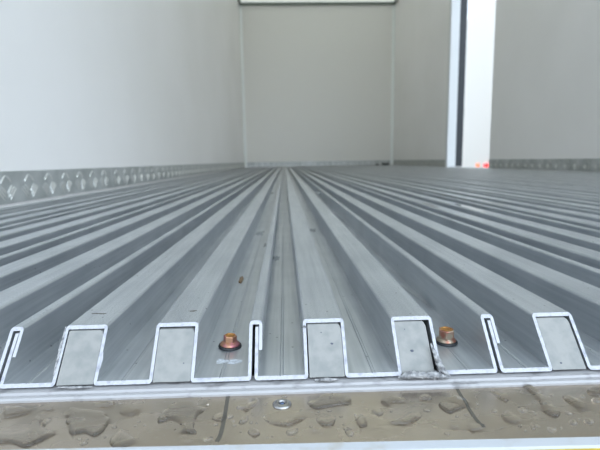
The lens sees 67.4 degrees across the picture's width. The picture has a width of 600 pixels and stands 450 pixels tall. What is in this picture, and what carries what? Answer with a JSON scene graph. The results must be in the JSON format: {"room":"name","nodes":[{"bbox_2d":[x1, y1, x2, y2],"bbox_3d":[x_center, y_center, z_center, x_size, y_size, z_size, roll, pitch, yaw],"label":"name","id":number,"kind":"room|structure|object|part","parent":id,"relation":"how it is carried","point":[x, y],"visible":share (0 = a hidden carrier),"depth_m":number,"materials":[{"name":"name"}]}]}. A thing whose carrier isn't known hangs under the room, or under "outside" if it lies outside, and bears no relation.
{"room":"cargo space","nodes":[
{"label":"cargo space","id":0,"kind":"room"},
{"bbox_2d":[0,0,243,207],"bbox_3d":[-0.744,-1.445,3.192,0.080,2.310,6.325,-1,8,-2],"label":"wall","id":1,"kind":"structure","parent":0,"point":[84,83],"depth_m":1.56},
{"bbox_2d":[0,162,243,204],"bbox_3d":[-0.685,-0.417,3.317,0.004,0.066,6.279,-1,8,-2],"label":"baseboard","id":2,"kind":"structure","parent":1,"relation":"attached to","point":[15,186],"depth_m":1.25,"materials":[{"name":"grey metal"}]},
{"bbox_3d":[-0.663,-0.325,2.664,0.002,0.066,2.389,-1,8,-2],"label":"kick plate","id":3,"kind":"part","parent":2,"relation":"part of","materials":[{"name":"silver metal"}]},
{"bbox_3d":[-0.751,-0.676,5.135,0.002,0.066,2.604,-1,8,-2],"label":"kick plate","id":4,"kind":"part","parent":2,"relation":"part of","materials":[{"name":"grey metal"}]},
{"bbox_2d":[0,165,599,403],"bbox_3d":[0.388,-0.364,3.372,2.150,0.083,6.353,-1,8,-2],"label":"floor","id":5,"kind":"structure","parent":0,"point":[133,262],"depth_m":0.35,"materials":[{"name":"silver metal"}]},
{"bbox_2d":[57,386,92,388],"bbox_3d":[-0.106,0.076,0.211,0.017,0.001,0.002,-1,8,-2],"label":"bead","id":6,"kind":"object","parent":5,"relation":"on","point":[65,387],"visible":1,"depth_m":0.21},
{"bbox_2d":[56,328,104,385],"bbox_3d":[-0.108,0.063,0.232,0.017,0.020,0.041,-1,8,-2],"label":"block","id":7,"kind":"object","parent":5,"relation":"on","point":[82,350],"visible":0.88,"depth_m":0.22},
{"bbox_2d":[153,326,194,382],"bbox_3d":[-0.062,0.062,0.234,0.018,0.020,0.041,-1,8,-2],"label":"block","id":8,"kind":"object","parent":5,"relation":"on","point":[173,363],"visible":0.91,"depth_m":0.22,"materials":[{"name":"grey metal"}]},
{"bbox_2d":[216,359,229,363],"bbox_3d":[-0.040,0.071,0.234,0.007,0.001,0.006,-1,8,-2],"label":"residue patch","id":9,"kind":"object","parent":5,"relation":"on","point":[219,360],"visible":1,"depth_m":0.23,"materials":[{"name":"white paint"}]},
{"bbox_2d":[218,333,241,351],"bbox_3d":[-0.039,0.065,0.251,0.013,0.008,0.013,4,10,31],"label":"bolt","id":10,"kind":"object","parent":5,"relation":"on","point":[230,342],"visible":1,"depth_m":0.25,"materials":[{"name":"orange metal"}]},
{"bbox_2d":[218,343,241,351],"bbox_3d":[-0.039,0.068,0.252,0.013,0.002,0.013,0,9,-14],"label":"washer","id":11,"kind":"object","parent":5,"relation":"on","point":[224,349],"depth_m":0.25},
{"bbox_2d":[228,359,241,363],"bbox_3d":[-0.034,0.071,0.233,0.008,0.001,0.006,-1,8,-2],"label":"residue patch","id":12,"kind":"object","parent":5,"relation":"on","point":[232,361],"visible":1,"depth_m":0.23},
{"bbox_2d":[0,384,599,449],"bbox_3d":[0.500,0.073,0.206,2.150,0.003,0.043,-1,8,-2],"label":"plate","id":13,"kind":"object","parent":5,"relation":"on","point":[432,425],"visible":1,"depth_m":0.19,"materials":[{"name":"metal"}]},
{"bbox_2d":[3,406,30,418],"bbox_3d":[-0.126,0.082,0.198,0.014,0.002,0.010,-1,8,-2],"label":"puddle","id":14,"kind":"object","parent":13,"relation":"on","point":[8,411],"visible":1,"depth_m":0.20,"materials":[{"name":"white"}]},
{"bbox_2d":[0,416,55,447],"bbox_3d":[-0.112,0.084,0.182,0.022,0.002,0.019,6,11,41],"label":"puddle","id":15,"kind":"object","parent":13,"relation":"on","point":[34,433],"visible":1,"depth_m":0.18,"materials":[{"name":"white liquid"}]},
{"bbox_2d":[42,418,51,426],"bbox_3d":[-0.108,0.083,0.190,0.003,0.001,0.006,-1,8,-2],"label":"puddle","id":16,"kind":"object","parent":13,"relation":"on","point":[45,421],"visible":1,"depth_m":0.19,"materials":[{"name":"white liquid"}]},
{"bbox_2d":[44,405,53,410],"bbox_3d":[-0.112,0.082,0.201,0.004,0.002,0.004,-1,8,-2],"label":"puddle","id":17,"kind":"object","parent":13,"relation":"on","point":[48,407],"visible":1,"depth_m":0.20,"materials":[{"name":"white"}]},
{"bbox_2d":[62,407,110,436],"bbox_3d":[-0.092,0.083,0.190,0.026,0.002,0.017,1,8,13],"label":"puddle","id":18,"kind":"object","parent":13,"relation":"on","point":[91,422],"visible":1,"depth_m":0.19,"materials":[{"name":"white"}]},
{"bbox_2d":[93,400,114,407],"bbox_3d":[-0.089,0.081,0.204,0.009,0.002,0.005,-1,8,-2],"label":"puddle","id":19,"kind":"object","parent":13,"relation":"on","point":[107,403],"visible":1,"depth_m":0.20,"materials":[{"name":"white liquid"}]},
{"bbox_2d":[109,429,135,446],"bbox_3d":[-0.071,0.084,0.178,0.012,0.002,0.008,6,11,41],"label":"puddle","id":20,"kind":"object","parent":13,"relation":"on","point":[121,438],"visible":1,"depth_m":0.18,"materials":[{"name":"white liquid"}]},
{"bbox_2d":[119,405,140,415],"bbox_3d":[-0.075,0.081,0.198,0.008,0.002,0.007,4,10,33],"label":"puddle","id":21,"kind":"object","parent":13,"relation":"on","point":[130,410],"visible":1,"depth_m":0.20,"materials":[{"name":"white"}]},
{"bbox_2d":[157,401,208,433],"bbox_3d":[-0.050,0.082,0.193,0.020,0.002,0.024,-1,8,-2],"label":"puddle","id":22,"kind":"object","parent":13,"relation":"on","point":[185,413],"visible":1,"depth_m":0.19,"materials":[{"name":"white"}]},
{"bbox_2d":[201,437,212,441],"bbox_3d":[-0.036,0.084,0.176,0.005,0.001,0.003,-1,8,-2],"label":"puddle","id":23,"kind":"object","parent":13,"relation":"on","point":[205,439],"visible":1,"depth_m":0.18,"materials":[{"name":"white liquid"}]},
{"bbox_2d":[212,412,225,420],"bbox_3d":[-0.035,0.082,0.192,0.006,0.002,0.006,-1,8,-2],"label":"puddle","id":24,"kind":"object","parent":13,"relation":"on","point":[220,416],"visible":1,"depth_m":0.19,"materials":[{"name":"white"}]},
{"bbox_2d":[239,415,248,423],"bbox_3d":[-0.024,0.082,0.190,0.004,0.002,0.005,-1,8,-2],"label":"puddle","id":25,"kind":"object","parent":13,"relation":"on","point":[244,419],"visible":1,"depth_m":0.19,"materials":[{"name":"white"}]},
{"bbox_2d":[236,398,258,411],"bbox_3d":[-0.022,0.080,0.201,0.012,0.002,0.006,-7,10,-38],"label":"puddle","id":26,"kind":"object","parent":13,"relation":"on","point":[245,407],"visible":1,"depth_m":0.20,"materials":[{"name":"clear"}]},
{"bbox_2d":[248,428,259,436],"bbox_3d":[-0.019,0.083,0.181,0.004,0.002,0.006,-9,11,-43],"label":"puddle","id":27,"kind":"object","parent":13,"relation":"on","point":[253,432],"visible":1,"depth_m":0.18,"materials":[{"name":"white"}]},
{"bbox_2d":[272,399,291,409],"bbox_3d":[-0.008,0.080,0.202,0.009,0.001,0.009,-1,8,-2],"label":"rivet","id":28,"kind":"object","parent":13,"relation":"on","point":[281,404],"visible":1,"depth_m":0.20,"materials":[{"name":"silver metal"}]},
{"bbox_2d":[263,413,305,425],"bbox_3d":[-0.007,0.082,0.189,0.018,0.002,0.008,-1,8,-2],"label":"puddle","id":29,"kind":"object","parent":13,"relation":"on","point":[297,417],"visible":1,"depth_m":0.19,"materials":[{"name":"white"}]},
{"bbox_2d":[286,428,297,434],"bbox_3d":[-0.003,0.083,0.181,0.005,0.002,0.003,-1,8,-2],"label":"puddle","id":30,"kind":"object","parent":13,"relation":"on","point":[295,430],"visible":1,"depth_m":0.18,"materials":[{"name":"white liquid"}]},
{"bbox_2d":[316,415,335,426],"bbox_3d":[0.011,0.082,0.188,0.009,0.002,0.007,-1,8,-2],"label":"puddle","id":31,"kind":"object","parent":13,"relation":"on","point":[329,420],"visible":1,"depth_m":0.19,"materials":[{"name":"white"}]},
{"bbox_2d":[307,394,351,408],"bbox_3d":[0.013,0.079,0.204,0.020,0.002,0.011,-3,8,-14],"label":"puddle","id":32,"kind":"object","parent":13,"relation":"on","point":[324,400],"visible":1,"depth_m":0.20,"materials":[{"name":"clear"}]},
{"bbox_2d":[345,430,353,435],"bbox_3d":[0.020,0.083,0.179,0.003,0.002,0.004,-6,10,-34],"label":"puddle","id":33,"kind":"object","parent":13,"relation":"on","point":[348,432],"visible":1,"depth_m":0.18,"materials":[{"name":"white liquid"}]},
{"bbox_2d":[354,414,366,427],"bbox_3d":[0.025,0.081,0.188,0.005,0.002,0.010,-1,8,-2],"label":"puddle","id":34,"kind":"object","parent":13,"relation":"on","point":[360,419],"visible":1,"depth_m":0.19,"materials":[{"name":"white"}]},
{"bbox_2d":[372,409,382,414],"bbox_3d":[0.033,0.080,0.194,0.003,0.002,0.005,-7,10,-38],"label":"puddle","id":35,"kind":"object","parent":13,"relation":"on","point":[376,411],"visible":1,"depth_m":0.19,"materials":[{"name":"white liquid"}]},
{"bbox_2d":[381,394,405,405],"bbox_3d":[0.042,0.079,0.203,0.012,0.002,0.007,-5,9,-25],"label":"puddle","id":36,"kind":"object","parent":13,"relation":"on","point":[389,400],"visible":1,"depth_m":0.20,"materials":[{"name":"clear"}]},
{"bbox_2d":[390,412,421,424],"bbox_3d":[0.045,0.081,0.188,0.016,0.002,0.006,-7,10,-36],"label":"puddle","id":37,"kind":"object","parent":13,"relation":"on","point":[410,417],"visible":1,"depth_m":0.19,"materials":[{"name":"brown"}]},
{"bbox_2d":[419,394,431,400],"bbox_3d":[0.057,0.078,0.205,0.006,0.002,0.005,-1,8,-2],"label":"puddle","id":38,"kind":"object","parent":13,"relation":"on","point":[425,397],"visible":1,"depth_m":0.20,"materials":[{"name":"white liquid"}]},
{"bbox_2d":[439,396,470,413],"bbox_3d":[0.068,0.079,0.200,0.015,0.002,0.010,-6,9,-31],"label":"puddle","id":39,"kind":"object","parent":13,"relation":"on","point":[451,404],"visible":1,"depth_m":0.20,"materials":[{"name":"brown"}]},
{"bbox_2d":[467,423,485,431],"bbox_3d":[0.071,0.082,0.182,0.008,0.002,0.005,-1,8,-2],"label":"puddle","id":40,"kind":"object","parent":13,"relation":"on","point":[474,427],"visible":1,"depth_m":0.18,"materials":[{"name":"brown"}]},
{"bbox_2d":[490,390,510,401],"bbox_3d":[0.091,0.078,0.205,0.009,0.002,0.007,4,10,32],"label":"puddle","id":41,"kind":"object","parent":13,"relation":"on","point":[505,397],"visible":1,"depth_m":0.20,"materials":[{"name":"white liquid"}]},
{"bbox_2d":[501,410,521,423],"bbox_3d":[0.088,0.080,0.188,0.007,0.002,0.008,-4,9,-24],"label":"puddle","id":42,"kind":"object","parent":13,"relation":"on","point":[508,416],"visible":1,"depth_m":0.19,"materials":[{"name":"brown"}]},
{"bbox_2d":[517,407,528,411],"bbox_3d":[0.096,0.079,0.194,0.004,0.002,0.003,-1,8,-2],"label":"puddle","id":43,"kind":"object","parent":13,"relation":"on","point":[521,409],"visible":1,"depth_m":0.19,"materials":[{"name":"brown"}]},
{"bbox_2d":[522,384,559,416],"bbox_3d":[0.108,0.078,0.202,0.008,0.002,0.028,-1,8,-2],"label":"puddle","id":44,"kind":"object","parent":13,"relation":"on","point":[547,407],"visible":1,"depth_m":0.20,"materials":[{"name":"white liquid"}]},
{"bbox_2d":[547,427,556,432],"bbox_3d":[0.101,0.081,0.179,0.004,0.001,0.003,-1,8,-2],"label":"puddle","id":45,"kind":"object","parent":13,"relation":"on","point":[549,429],"visible":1,"depth_m":0.18,"materials":[{"name":"brown liquid"}]},
{"bbox_2d":[569,419,577,424],"bbox_3d":[0.112,0.081,0.184,0.003,0.002,0.003,-1,8,-2],"label":"puddle","id":46,"kind":"object","parent":13,"relation":"on","point":[572,422],"visible":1,"depth_m":0.18,"materials":[{"name":"brown"}]},
{"bbox_2d":[563,395,587,410],"bbox_3d":[0.122,0.078,0.199,0.006,0.002,0.012,-1,8,-2],"label":"puddle","id":47,"kind":"object","parent":13,"relation":"on","point":[577,403],"visible":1,"depth_m":0.20,"materials":[{"name":"brown"}]},
{"bbox_2d":[583,418,594,423],"bbox_3d":[0.119,0.080,0.185,0.004,0.002,0.003,-1,8,-2],"label":"puddle","id":48,"kind":"object","parent":13,"relation":"on","point":[587,420],"visible":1,"depth_m":0.18,"materials":[{"name":"brown"}]},
{"bbox_2d":[587,386,599,396],"bbox_3d":[0.138,0.077,0.208,0.011,0.002,0.007,-5,9,-28],"label":"puddle","id":49,"kind":"object","parent":13,"relation":"on","point":[595,390],"visible":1,"depth_m":0.21,"materials":[{"name":"white liquid"}]},
{"bbox_2d":[591,398,599,402],"bbox_3d":[0.132,0.078,0.200,0.005,0.002,0.003,-1,8,-2],"label":"puddle","id":50,"kind":"object","parent":13,"relation":"on","point":[596,400],"visible":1,"depth_m":0.20,"materials":[{"name":"white liquid"}]},
{"bbox_2d":[306,322,344,377],"bbox_3d":[0.012,0.061,0.236,0.017,0.020,0.041,-1,8,-2],"label":"block","id":51,"kind":"object","parent":5,"relation":"on","point":[324,340],"visible":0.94,"depth_m":0.23,"materials":[{"name":"grey metal"}]},
{"bbox_2d":[315,377,338,381],"bbox_3d":[0.013,0.074,0.215,0.012,0.002,0.003,-1,8,-2],"label":"bead","id":52,"kind":"object","parent":5,"relation":"on","point":[327,379],"visible":1,"depth_m":0.21},
{"bbox_2d":[394,320,433,373],"bbox_3d":[0.057,0.060,0.237,0.016,0.020,0.041,-1,8,-2],"label":"block","id":53,"kind":"object","parent":5,"relation":"on","point":[412,338],"visible":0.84,"depth_m":0.23,"materials":[{"name":"grey metal"}]},
{"bbox_2d":[401,284,431,308],"bbox_3d":[0.087,0.053,0.339,0.004,0.002,0.060,-2,8,-8],"label":"puddle","id":54,"kind":"object","parent":5,"relation":"on","point":[415,295],"visible":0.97,"depth_m":0.34,"materials":[{"name":"white liquid"}]},
{"bbox_2d":[398,343,450,379],"bbox_3d":[0.059,0.067,0.219,0.025,0.014,0.013,-1,8,-2],"label":"bead","id":55,"kind":"object","parent":5,"relation":"on","point":[433,375],"visible":1,"depth_m":0.21},
{"bbox_2d":[423,203,439,207],"bbox_3d":[0.230,-0.035,0.793,0.012,0.001,0.099,-1,8,-1],"label":"puddle","id":56,"kind":"object","parent":5,"relation":"on","point":[431,205],"visible":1,"depth_m":0.78,"materials":[{"name":"white liquid"}]},
{"bbox_2d":[435,326,457,346],"bbox_3d":[0.082,0.062,0.252,0.012,0.008,0.012,-7,11,-30],"label":"bolt","id":57,"kind":"object","parent":5,"relation":"on","point":[446,338],"visible":0.98,"depth_m":0.25,"materials":[{"name":"orange metal"}]},
{"bbox_2d":[435,338,457,346],"bbox_3d":[0.082,0.065,0.253,0.013,0.002,0.013,-7,11,-30],"label":"washer","id":58,"kind":"object","parent":57,"relation":"in","point":[441,344],"depth_m":0.25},
{"bbox_2d":[454,204,487,212],"bbox_3d":[0.281,-0.029,0.743,0.017,0.001,0.143,-1,8,1],"label":"puddle","id":59,"kind":"object","parent":5,"relation":"on","point":[460,205],"visible":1,"depth_m":0.73,"materials":[{"name":"white"}]},
{"bbox_2d":[479,200,509,206],"bbox_3d":[0.350,-0.040,0.812,0.014,0.001,0.127,-1,8,-2],"label":"puddle","id":60,"kind":"object","parent":5,"relation":"on","point":[479,200],"visible":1,"depth_m":0.80,"materials":[{"name":"white liquid"}]},
{"bbox_2d":[536,316,585,369],"bbox_3d":[0.132,0.058,0.240,0.017,0.020,0.041,-1,8,-2],"label":"block","id":61,"kind":"object","parent":5,"relation":"on","point":[558,337],"visible":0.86,"depth_m":0.23,"materials":[{"name":"grey metal"}]},
{"bbox_2d":[242,5,391,167],"bbox_3d":[0.257,-1.919,6.397,2.310,2.310,0.080,-1,8,-2],"label":"wall","id":62,"kind":"structure","parent":0,"point":[317,78],"depth_m":6.34,"materials":[{"name":"white paint"}]},
{"bbox_2d":[239,5,246,166],"bbox_3d":[-0.796,-1.929,6.298,0.038,2.229,0.038,-1,8,-2],"label":"trim","id":63,"kind":"structure","parent":62,"relation":"attached to","point":[240,6],"depth_m":6.31,"materials":[{"name":"white"}]},
{"bbox_2d":[241,2,394,5],"bbox_3d":[0.242,-3.039,6.181,2.150,0.030,0.030,-1,8,-2],"label":"trim","id":64,"kind":"structure","parent":62,"relation":"attached to","point":[247,3],"depth_m":6.17,"materials":[{"name":"grey metal"}]},
{"bbox_2d":[247,160,389,166],"bbox_3d":[0.275,-0.887,6.501,2.069,0.066,0.004,-1,8,-2],"label":"baseboard","id":65,"kind":"structure","parent":62,"relation":"attached to","point":[370,162],"depth_m":6.50,"materials":[{"name":"white metal"}]},
{"bbox_3d":[0.790,-0.898,6.519,1.039,0.066,0.002,-1,8,-2],"label":"kick plate","id":66,"kind":"part","parent":65,"relation":"part of","materials":[{"name":"grey metal"}]},
{"bbox_2d":[390,4,395,164],"bbox_3d":[1.314,-1.972,6.367,0.038,2.229,0.038,-1,8,-2],"label":"trim","id":67,"kind":"structure","parent":62,"relation":"attached to","point":[393,6],"depth_m":6.37,"materials":[{"name":"white metal"}]},
{"bbox_2d":[240,0,394,2],"bbox_3d":[0.350,-2.647,3.100,2.310,0.060,6.405,-1,8,-2],"label":"ceiling","id":68,"kind":"structure","parent":0,"point":[242,1],"depth_m":6.12,"materials":[{"name":"white"}]},
{"bbox_2d":[394,0,599,171],"bbox_3d":[1.484,-1.491,3.264,0.080,2.310,6.325,-1,8,-2],"label":"wall","id":69,"kind":"structure","parent":0,"point":[546,84],"depth_m":3.00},
{"bbox_2d":[445,0,471,167],"bbox_3d":[1.440,-1.488,3.713,0.160,2.060,0.765,-1,8,-2],"label":"door","id":70,"kind":"structure","parent":69,"relation":"in","point":[458,9],"depth_m":4.08,"materials":[{"name":"grey metal"}]},
{"bbox_3d":[1.400,-1.499,3.710,0.082,2.037,0.765,-1,8,-2],"label":"frame","id":71,"kind":"part","parent":70,"relation":"part of","materials":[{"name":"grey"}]},
{"bbox_2d":[393,158,599,171],"bbox_3d":[1.459,-0.461,3.387,0.004,0.066,6.279,-1,8,-2],"label":"baseboard","id":72,"kind":"structure","parent":69,"relation":"attached to","point":[593,165],"depth_m":2.81,"materials":[{"name":"grey metal"}]},
{"bbox_3d":[1.390,-0.742,5.363,0.002,0.066,2.286,-1,8,-2],"label":"kick plate","id":73,"kind":"part","parent":72,"relation":"part of","materials":[{"name":"grey metal"}]},
{"bbox_3d":[1.481,-0.378,2.804,0.002,0.066,1.349,-1,8,-2],"label":"kick plate","id":74,"kind":"part","parent":72,"relation":"part of","materials":[{"name":"grey metal"}]},
{"bbox_2d":[544,448,599,449],"bbox_3d":[0.506,0.117,0.161,2.150,0.078,0.033,-1,8,-1],"label":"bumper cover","id":75,"kind":"object","parent":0,"point":[588,448],"visible":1,"depth_m":0.17,"materials":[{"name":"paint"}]},
{"bbox_2d":[19,437,599,449],"bbox_3d":[0.505,0.090,0.176,2.150,0.032,0.006,-1,8,-1],"label":"rail","id":76,"kind":"object","parent":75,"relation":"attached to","point":[564,442],"visible":1,"depth_m":0.17,"materials":[{"name":"silver metal"}]},
{"label":"outside","id":77,"kind":"structure","parent":0,"visible":0},
{"bbox_3d":[4.665,-0.233,10.240,70.000,0.130,70.000,-1,8,-2],"label":"ground","id":78,"kind":"structure","parent":77,"visible":0},
{"bbox_2d":[462,0,495,167],"bbox_3d":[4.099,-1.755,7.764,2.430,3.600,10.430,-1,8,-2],"label":"doorway opening","id":79,"kind":"structure","parent":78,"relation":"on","point":[481,25],"depth_m":7.33,"materials":[{"name":"white"}]}
]}

